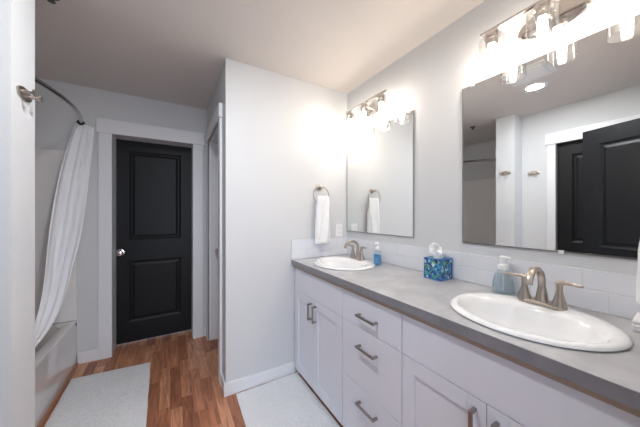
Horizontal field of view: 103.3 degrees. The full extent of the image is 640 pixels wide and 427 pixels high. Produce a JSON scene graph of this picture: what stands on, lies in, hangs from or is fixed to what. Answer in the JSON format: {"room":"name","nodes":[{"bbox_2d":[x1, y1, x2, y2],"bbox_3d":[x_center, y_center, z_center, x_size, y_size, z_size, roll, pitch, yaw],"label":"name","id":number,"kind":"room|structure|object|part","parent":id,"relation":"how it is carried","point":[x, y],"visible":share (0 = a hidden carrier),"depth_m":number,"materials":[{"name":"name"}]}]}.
{"room":"bathroom","nodes":[
{"label":"bathroom","id":0,"kind":"room"},
{"bbox_2d":[0,0,34,426],"bbox_3d":[-1.532,0.096,0.749,0.902,2.409,0.186,0,0,-31],"label":"wall","id":1,"kind":"structure","parent":0,"point":[17,17],"depth_m":0.93,"materials":[{"name":"paint"}]},
{"bbox_2d":[16,85,42,102],"bbox_3d":[-1.123,-0.460,0.986,0.042,0.048,0.110,0,0,-31],"label":"robe hook","id":2,"kind":"object","parent":1,"relation":"attached to","point":[22,91],"visible":1,"depth_m":0.96,"materials":[{"name":"silver metal"}]},
{"bbox_3d":[-1.137,-0.460,0.978,0.008,0.048,0.110,0,0,-31],"label":"plate","id":3,"kind":"part","parent":2,"relation":"part of","materials":[{"name":"silver metal"}]},
{"bbox_2d":[37,363,78,426],"bbox_3d":[-1.725,1.292,1.575,0.013,0.016,1.428,0,0,-31],"label":"trim","id":4,"kind":"structure","parent":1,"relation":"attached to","point":[77,364],"depth_m":1.77,"materials":[{"name":"brown wood"}]},
{"bbox_2d":[35,77,206,353],"bbox_3d":[-1.933,0.096,2.400,2.090,2.409,0.200,0,0,-31],"label":"wall","id":5,"kind":"structure","parent":0,"point":[55,120],"depth_m":2.23,"materials":[{"name":"paint"}]},
{"bbox_2d":[35,148,75,323],"bbox_3d":[-2.033,0.192,1.393,0.692,1.444,1.430,0,0,-31],"label":"shower surround","id":6,"kind":"object","parent":5,"relation":"attached to","point":[48,162],"visible":0.36,"depth_m":2.08,"materials":[{"name":"white plastic"}]},
{"bbox_2d":[35,77,85,124],"bbox_3d":[-1.676,-0.719,1.604,0.148,0.180,1.434,0,0,-31],"label":"shower rod","id":7,"kind":"object","parent":5,"relation":"attached to","point":[80,121],"visible":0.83,"depth_m":1.55,"materials":[{"name":"silver metal"}]},
{"bbox_2d":[35,122,93,346],"bbox_3d":[-1.916,0.161,1.752,0.168,1.880,0.956,0,0,-18],"label":"shower curtain","id":8,"kind":"object","parent":7,"relation":"hanging from","point":[69,204],"visible":0.88,"depth_m":2.00,"materials":[{"name":"white fabric"}]},
{"bbox_2d":[77,327,205,363],"bbox_3d":[-1.646,1.254,2.445,1.028,0.093,0.013,0,0,-31],"label":"baseboard","id":9,"kind":"structure","parent":5,"relation":"attached to","point":[84,357],"depth_m":2.21,"materials":[{"name":"white paint"}]},
{"bbox_2d":[96,117,203,359],"bbox_3d":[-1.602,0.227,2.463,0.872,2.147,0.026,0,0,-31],"label":"trim","id":10,"kind":"structure","parent":5,"relation":"attached to","point":[105,128],"depth_m":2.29,"materials":[{"name":"white paint"}]},
{"bbox_2d":[115,139,190,344],"bbox_3d":[-1.726,0.265,2.670,0.715,2.050,0.170,0,0,-31],"label":"door","id":11,"kind":"structure","parent":5,"relation":"in","point":[153,253],"depth_m":2.64,"materials":[{"name":"black paint"}]},
{"bbox_3d":[-1.982,0.385,2.518,0.066,0.066,0.170,0,0,-31],"label":"knob","id":12,"kind":"part","parent":11,"relation":"part of","materials":[{"name":"silver metal"}]},
{"bbox_2d":[41,330,342,426],"bbox_3d":[-0.330,1.325,0.560,3.200,0.050,5.700,0,0,-31],"label":"floor","id":13,"kind":"structure","parent":0,"point":[185,390],"depth_m":1.97,"materials":[{"name":"brown wood"}]},
{"bbox_2d":[35,320,76,426],"bbox_3d":[-2.029,1.107,1.396,0.700,0.384,1.428,0,0,-31],"label":"bathtub","id":14,"kind":"object","parent":13,"relation":"on","point":[56,353],"visible":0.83,"depth_m":1.79,"materials":[{"name":"white ceramic"}]},
{"bbox_2d":[44,362,149,426],"bbox_3d":[-1.480,1.291,1.728,0.543,0.016,0.920,0,0,-31],"label":"bath rug","id":15,"kind":"object","parent":13,"relation":"on","point":[118,397],"visible":1,"depth_m":1.74,"materials":[{"name":"grey fabric"}]},
{"bbox_2d":[236,372,339,426],"bbox_3d":[-0.190,1.293,1.571,0.514,0.012,0.861,0,0,-31],"label":"bath rug","id":16,"kind":"object","parent":13,"relation":"on","point":[286,401],"visible":1,"depth_m":1.69,"materials":[{"name":"grey fabric"}]},
{"bbox_2d":[295,268,342,424],"bbox_3d":[0.180,0.870,1.908,0.570,0.860,0.660,0,0,-31],"label":"vanity cabinet","id":17,"kind":"object","parent":13,"relation":"on","point":[318,302],"visible":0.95,"depth_m":1.73,"materials":[{"name":"white paint"}]},
{"bbox_3d":[-0.117,0.933,1.938,0.020,0.639,0.304,0,0,-31],"label":"door","id":18,"kind":"part","parent":17,"relation":"part of","materials":[{"name":"white paint"}]},
{"bbox_3d":[-0.077,0.703,1.816,0.034,0.118,0.011,0,0,-31],"label":"handle","id":19,"kind":"part","parent":17,"relation":"part of","materials":[{"name":"silver metal"}]},
{"bbox_3d":[-0.042,0.703,1.758,0.034,0.118,0.011,0,0,-31],"label":"handle","id":20,"kind":"part","parent":17,"relation":"part of","materials":[{"name":"silver metal"}]},
{"bbox_3d":[0.050,0.933,1.654,0.020,0.639,0.350,0,0,-31],"label":"door","id":21,"kind":"part","parent":17,"relation":"part of","materials":[{"name":"white paint"}]},
{"bbox_2d":[343,289,402,426],"bbox_3d":[0.462,0.870,1.431,0.570,0.860,0.444,0,0,-31],"label":"base cabinet","id":22,"kind":"object","parent":13,"relation":"on","point":[372,331],"visible":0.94,"depth_m":1.28,"materials":[{"name":"white paint"}]},
{"bbox_3d":[0.233,1.006,1.291,0.034,0.011,0.138,0,0,-31],"label":"handle","id":23,"kind":"part","parent":22,"relation":"part of","materials":[{"name":"silver metal"}]},
{"bbox_3d":[0.233,0.704,1.291,0.034,0.011,0.138,0,0,-31],"label":"handle","id":24,"kind":"part","parent":22,"relation":"part of","materials":[{"name":"silver metal"}]},
{"bbox_3d":[0.233,0.538,1.291,0.034,0.011,0.138,0,0,-31],"label":"handle","id":25,"kind":"part","parent":22,"relation":"part of","materials":[{"name":"silver metal"}]},
{"bbox_3d":[0.254,1.091,1.309,0.020,0.323,0.441,0,0,-31],"label":"drawer","id":26,"kind":"part","parent":22,"relation":"part of","materials":[{"name":"white paint"}]},
{"bbox_3d":[0.254,0.526,1.309,0.020,0.169,0.441,0,0,-31],"label":"drawer","id":27,"kind":"part","parent":22,"relation":"part of","materials":[{"name":"white paint"}]},
{"bbox_2d":[402,314,639,426],"bbox_3d":[0.751,0.870,0.941,0.570,0.860,0.690,0,0,-31],"label":"vanity cabinet","id":28,"kind":"object","parent":13,"relation":"on","point":[448,380],"visible":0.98,"depth_m":0.83,"materials":[{"name":"white paint"}]},
{"bbox_3d":[0.455,0.933,0.967,0.020,0.639,0.342,0,0,-31],"label":"door","id":29,"kind":"part","parent":28,"relation":"part of","materials":[{"name":"white paint"}]},
{"bbox_2d":[291,254,639,417],"bbox_3d":[0.475,0.407,1.417,0.564,0.062,1.834,0,0,-31],"label":"countertop","id":30,"kind":"structure","parent":28,"relation":"on","point":[612,378],"depth_m":0.84,"materials":[{"name":"grey laminate"}]},
{"bbox_2d":[313,257,374,270],"bbox_3d":[0.175,0.435,1.891,0.432,0.152,0.498,0,0,-31],"label":"sink","id":31,"kind":"object","parent":30,"relation":"in","point":[333,263],"visible":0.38,"depth_m":1.98,"materials":[{"name":"white ceramic"}]},
{"bbox_2d":[344,240,366,260],"bbox_3d":[0.281,0.283,2.001,0.191,0.155,0.174,0,0,17],"label":"faucet","id":32,"kind":"object","parent":30,"relation":"on","point":[359,255],"visible":1,"depth_m":1.99,"materials":[{"name":"silver metal"}]},
{"bbox_3d":[0.252,0.280,1.984,0.153,0.149,0.044,0,0,-31],"label":"spout","id":33,"kind":"part","parent":32,"relation":"part of","materials":[{"name":"silver metal"}]},
{"bbox_3d":[0.266,0.309,2.056,0.049,0.086,0.049,0,0,-31],"label":"handle","id":34,"kind":"part","parent":32,"relation":"part of","materials":[{"name":"silver metal"}]},
{"bbox_3d":[0.322,0.309,1.961,0.049,0.086,0.049,0,0,-31],"label":"handle","id":35,"kind":"part","parent":32,"relation":"part of","materials":[{"name":"silver metal"}]},
{"bbox_2d":[374,242,380,264],"bbox_3d":[0.416,0.294,1.844,0.054,0.163,0.044,0,0,42],"label":"soap bottle","id":36,"kind":"object","parent":30,"relation":"on","point":[377,257],"visible":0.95,"depth_m":1.83,"materials":[{"name":"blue plastic"}]},
{"bbox_2d":[424,242,451,280],"bbox_3d":[0.685,0.273,1.475,0.108,0.204,0.111,0,0,-31],"label":"tissue box","id":37,"kind":"object","parent":30,"relation":"on","point":[438,267],"visible":1,"depth_m":1.45,"materials":[{"name":"blue cardboard"}]},
{"bbox_2d":[498,256,510,290],"bbox_3d":[0.861,0.288,1.193,0.088,0.175,0.088,0,0,-31],"label":"soap bottle","id":38,"kind":"object","parent":30,"relation":"on","point":[503,266],"visible":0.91,"depth_m":1.18,"materials":[{"name":"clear plastic"}]},
{"bbox_2d":[450,293,632,351],"bbox_3d":[0.743,0.435,0.921,0.432,0.152,0.498,0,0,-31],"label":"sink","id":39,"kind":"object","parent":30,"relation":"in","point":[572,329],"visible":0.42,"depth_m":0.92,"materials":[{"name":"white ceramic"}]},
{"bbox_2d":[504,266,583,310],"bbox_3d":[0.868,0.283,1.002,0.191,0.155,0.174,0,0,17],"label":"faucet","id":40,"kind":"object","parent":30,"relation":"on","point":[558,302],"visible":1,"depth_m":0.99,"materials":[{"name":"silver metal"}]},
{"bbox_3d":[0.832,0.264,1.078,0.084,0.020,0.023,0,0,44],"label":"lever","id":41,"kind":"part","parent":40,"relation":"part of","materials":[{"name":"silver metal"}]},
{"bbox_3d":[0.853,0.310,1.057,0.049,0.086,0.049,0,0,-31],"label":"handle","id":42,"kind":"part","parent":40,"relation":"part of","materials":[{"name":"silver metal"}]},
{"bbox_3d":[0.839,0.280,0.985,0.153,0.149,0.044,0,0,-31],"label":"spout","id":43,"kind":"part","parent":40,"relation":"part of","materials":[{"name":"silver metal"}]},
{"bbox_3d":[0.881,0.355,1.010,0.048,0.013,0.156,0,0,-31],"label":"plate","id":44,"kind":"part","parent":40,"relation":"part of","materials":[{"name":"silver metal"}]},
{"bbox_3d":[0.909,0.310,0.963,0.049,0.086,0.049,0,0,-31],"label":"handle","id":45,"kind":"part","parent":40,"relation":"part of","materials":[{"name":"silver metal"}]},
{"bbox_3d":[0.916,0.264,0.934,0.023,0.020,0.084,0,0,-15],"label":"lever","id":46,"kind":"part","parent":40,"relation":"part of","materials":[{"name":"silver metal"}]},
{"bbox_2d":[632,312,639,331],"bbox_3d":[1.079,0.358,0.799,0.120,0.034,0.110,0,0,-33],"label":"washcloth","id":47,"kind":"object","parent":30,"relation":"on","point":[636,320],"visible":1,"depth_m":0.81,"materials":[{"name":"white fabric"}]},
{"bbox_3d":[0.502,0.703,0.835,0.034,0.118,0.011,0,0,-31],"label":"handle","id":48,"kind":"part","parent":28,"relation":"part of","materials":[{"name":"silver metal"}]},
{"bbox_3d":[0.537,0.703,0.777,0.034,0.118,0.011,0,0,-31],"label":"handle","id":49,"kind":"part","parent":28,"relation":"part of","materials":[{"name":"silver metal"}]},
{"bbox_3d":[0.631,0.933,0.670,0.020,0.639,0.342,0,0,-31],"label":"door","id":50,"kind":"part","parent":28,"relation":"part of","materials":[{"name":"white paint"}]},
{"bbox_2d":[207,67,222,372],"bbox_3d":[-0.919,0.096,2.338,0.115,2.409,0.937,0,0,-31],"label":"wall","id":51,"kind":"structure","parent":0,"point":[217,97],"depth_m":1.95,"materials":[{"name":"paint"}]},
{"bbox_2d":[205,103,221,384],"bbox_3d":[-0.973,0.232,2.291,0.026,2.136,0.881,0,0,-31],"label":"trim","id":52,"kind":"structure","parent":51,"relation":"attached to","point":[216,120],"depth_m":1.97,"materials":[{"name":"white paint"}]},
{"bbox_2d":[221,373,224,394],"bbox_3d":[-0.713,1.254,1.862,0.013,0.093,0.138,0,0,-31],"label":"baseboard","id":53,"kind":"structure","parent":51,"relation":"attached to","point":[222,377],"depth_m":1.84,"materials":[{"name":"white paint"}]},
{"bbox_2d":[35,0,484,109],"bbox_3d":[-0.874,-1.134,1.481,3.200,0.050,3.560,0,0,-31],"label":"ceiling","id":54,"kind":"structure","parent":0,"point":[171,51],"depth_m":1.61,"materials":[{"name":"paint"}]},
{"bbox_2d":[223,58,346,382],"bbox_3d":[-0.239,0.096,2.128,1.073,2.409,0.115,0,0,-31],"label":"wall","id":55,"kind":"structure","parent":0,"point":[284,137],"depth_m":1.97,"materials":[{"name":"paint"}]},
{"bbox_2d":[224,361,294,396],"bbox_3d":[-0.444,1.254,1.933,0.548,0.093,0.013,0,0,-31],"label":"baseboard","id":56,"kind":"structure","parent":55,"relation":"attached to","point":[235,386],"depth_m":1.91,"materials":[{"name":"white paint"}]},
{"bbox_2d":[313,185,328,202],"bbox_3d":[0.002,-0.161,2.171,0.160,0.174,0.054,0,0,-31],"label":"towel ring","id":57,"kind":"object","parent":55,"relation":"attached to","point":[318,187],"visible":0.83,"depth_m":2.16,"materials":[{"name":"silver metal"}]},
{"bbox_2d":[315,196,329,243],"bbox_3d":[0.024,0.053,2.161,0.148,0.407,0.064,0,0,-31],"label":"hand towel","id":58,"kind":"object","parent":57,"relation":"hanging from","point":[322,219],"visible":1,"depth_m":2.14,"materials":[{"name":"white fabric"}]},
{"bbox_2d":[336,224,341,236],"bbox_3d":[0.173,0.153,2.300,0.070,0.114,0.008,0,0,-31],"label":"wall outlet","id":59,"kind":"object","parent":55,"relation":"attached to","point":[338,226],"visible":1,"depth_m":2.30,"materials":[{"name":"white plastic"}]},
{"bbox_2d":[347,0,639,275],"bbox_3d":[0.753,0.096,1.600,0.100,2.409,2.110,0,0,-31],"label":"wall","id":60,"kind":"structure","parent":0,"point":[429,80],"depth_m":1.47,"materials":[{"name":"paint"}]},
{"bbox_2d":[345,89,386,128],"bbox_3d":[0.369,-0.789,1.990,0.164,0.201,0.482,0,0,-31],"label":"vanity light","id":61,"kind":"object","parent":60,"relation":"attached to","point":[376,108],"visible":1,"depth_m":1.97,"materials":[{"name":"silver metal"}]},
{"bbox_2d":[346,111,352,128],"bbox_3d":[0.248,-0.785,2.138,0.062,0.149,0.062,0,0,-31],"label":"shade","id":62,"kind":"object","parent":61,"relation":"attached to","point":[349,115],"depth_m":2.12,"materials":[{"name":"beige glass"}]},
{"bbox_2d":[360,103,367,121],"bbox_3d":[0.344,-0.785,1.976,0.062,0.149,0.062,0,0,-31],"label":"shade","id":63,"kind":"object","parent":61,"relation":"attached to","point":[363,106],"depth_m":1.96,"materials":[{"name":"beige glass"}]},
{"bbox_2d":[377,93,385,113],"bbox_3d":[0.439,-0.785,1.814,0.062,0.149,0.062,0,0,-31],"label":"shade","id":64,"kind":"object","parent":61,"relation":"attached to","point":[381,97],"depth_m":1.80,"materials":[{"name":"beige glass"}]},
{"bbox_2d":[347,110,413,237],"bbox_3d":[0.439,-0.270,2.022,0.011,0.865,0.746,0,0,-31],"label":"wall mirror","id":65,"kind":"object","parent":60,"relation":"attached to","point":[380,158],"visible":1,"depth_m":1.94,"materials":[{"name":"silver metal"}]},
{"bbox_2d":[291,237,639,319],"bbox_3d":[0.474,0.296,1.417,0.566,0.158,1.834,0,0,-31],"label":"tile backsplash","id":66,"kind":"structure","parent":60,"relation":"attached to","point":[610,293],"depth_m":1.22,"materials":[{"name":"white tile"}]},
{"bbox_2d":[480,0,617,62],"bbox_3d":[0.928,-0.789,1.043,0.164,0.201,0.482,0,0,-31],"label":"vanity light","id":67,"kind":"object","parent":60,"relation":"attached to","point":[549,18],"visible":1,"depth_m":1.05,"materials":[{"name":"silver metal"}]},
{"bbox_2d":[484,29,499,62],"bbox_3d":[0.807,-0.785,1.190,0.062,0.149,0.062,0,0,-31],"label":"shade","id":68,"kind":"object","parent":67,"relation":"attached to","point":[491,36],"depth_m":1.18,"materials":[{"name":"beige glass"}]},
{"bbox_2d":[533,0,552,38],"bbox_3d":[0.903,-0.785,1.028,0.062,0.149,0.062,0,0,-31],"label":"shade","id":69,"kind":"object","parent":67,"relation":"attached to","point":[541,8],"depth_m":1.02,"materials":[{"name":"beige glass"}]},
{"bbox_2d":[605,0,617,6],"bbox_3d":[0.998,-0.785,0.867,0.062,0.149,0.062,0,0,-31],"label":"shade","id":70,"kind":"object","parent":67,"relation":"attached to","point":[608,3],"depth_m":0.86,"materials":[{"name":"beige glass"}]},
{"bbox_2d":[462,14,639,259],"bbox_3d":[0.985,-0.267,1.097,0.011,0.870,0.743,0,0,-31],"label":"wall mirror","id":71,"kind":"object","parent":60,"relation":"attached to","point":[551,140],"visible":1,"depth_m":1.06,"materials":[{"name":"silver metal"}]},
{"bbox_3d":[0.320,0.096,0.189,2.082,2.409,0.120,0,0,-31],"label":"wall","id":72,"kind":"structure","parent":0,"visible":0},
{"bbox_3d":[0.916,-0.161,0.642,0.160,0.174,0.055,0,0,-31],"label":"towel ring","id":73,"kind":"object","parent":72,"relation":"attached to","visible":0},
{"bbox_2d":[636,241,639,303],"bbox_3d":[0.903,0.046,0.673,0.163,0.392,0.074,0,0,-31],"label":"hand towel","id":74,"kind":"object","parent":73,"relation":"hanging from","point":[638,268],"visible":1,"depth_m":0.66,"materials":[{"name":"white fabric"}]}
]}

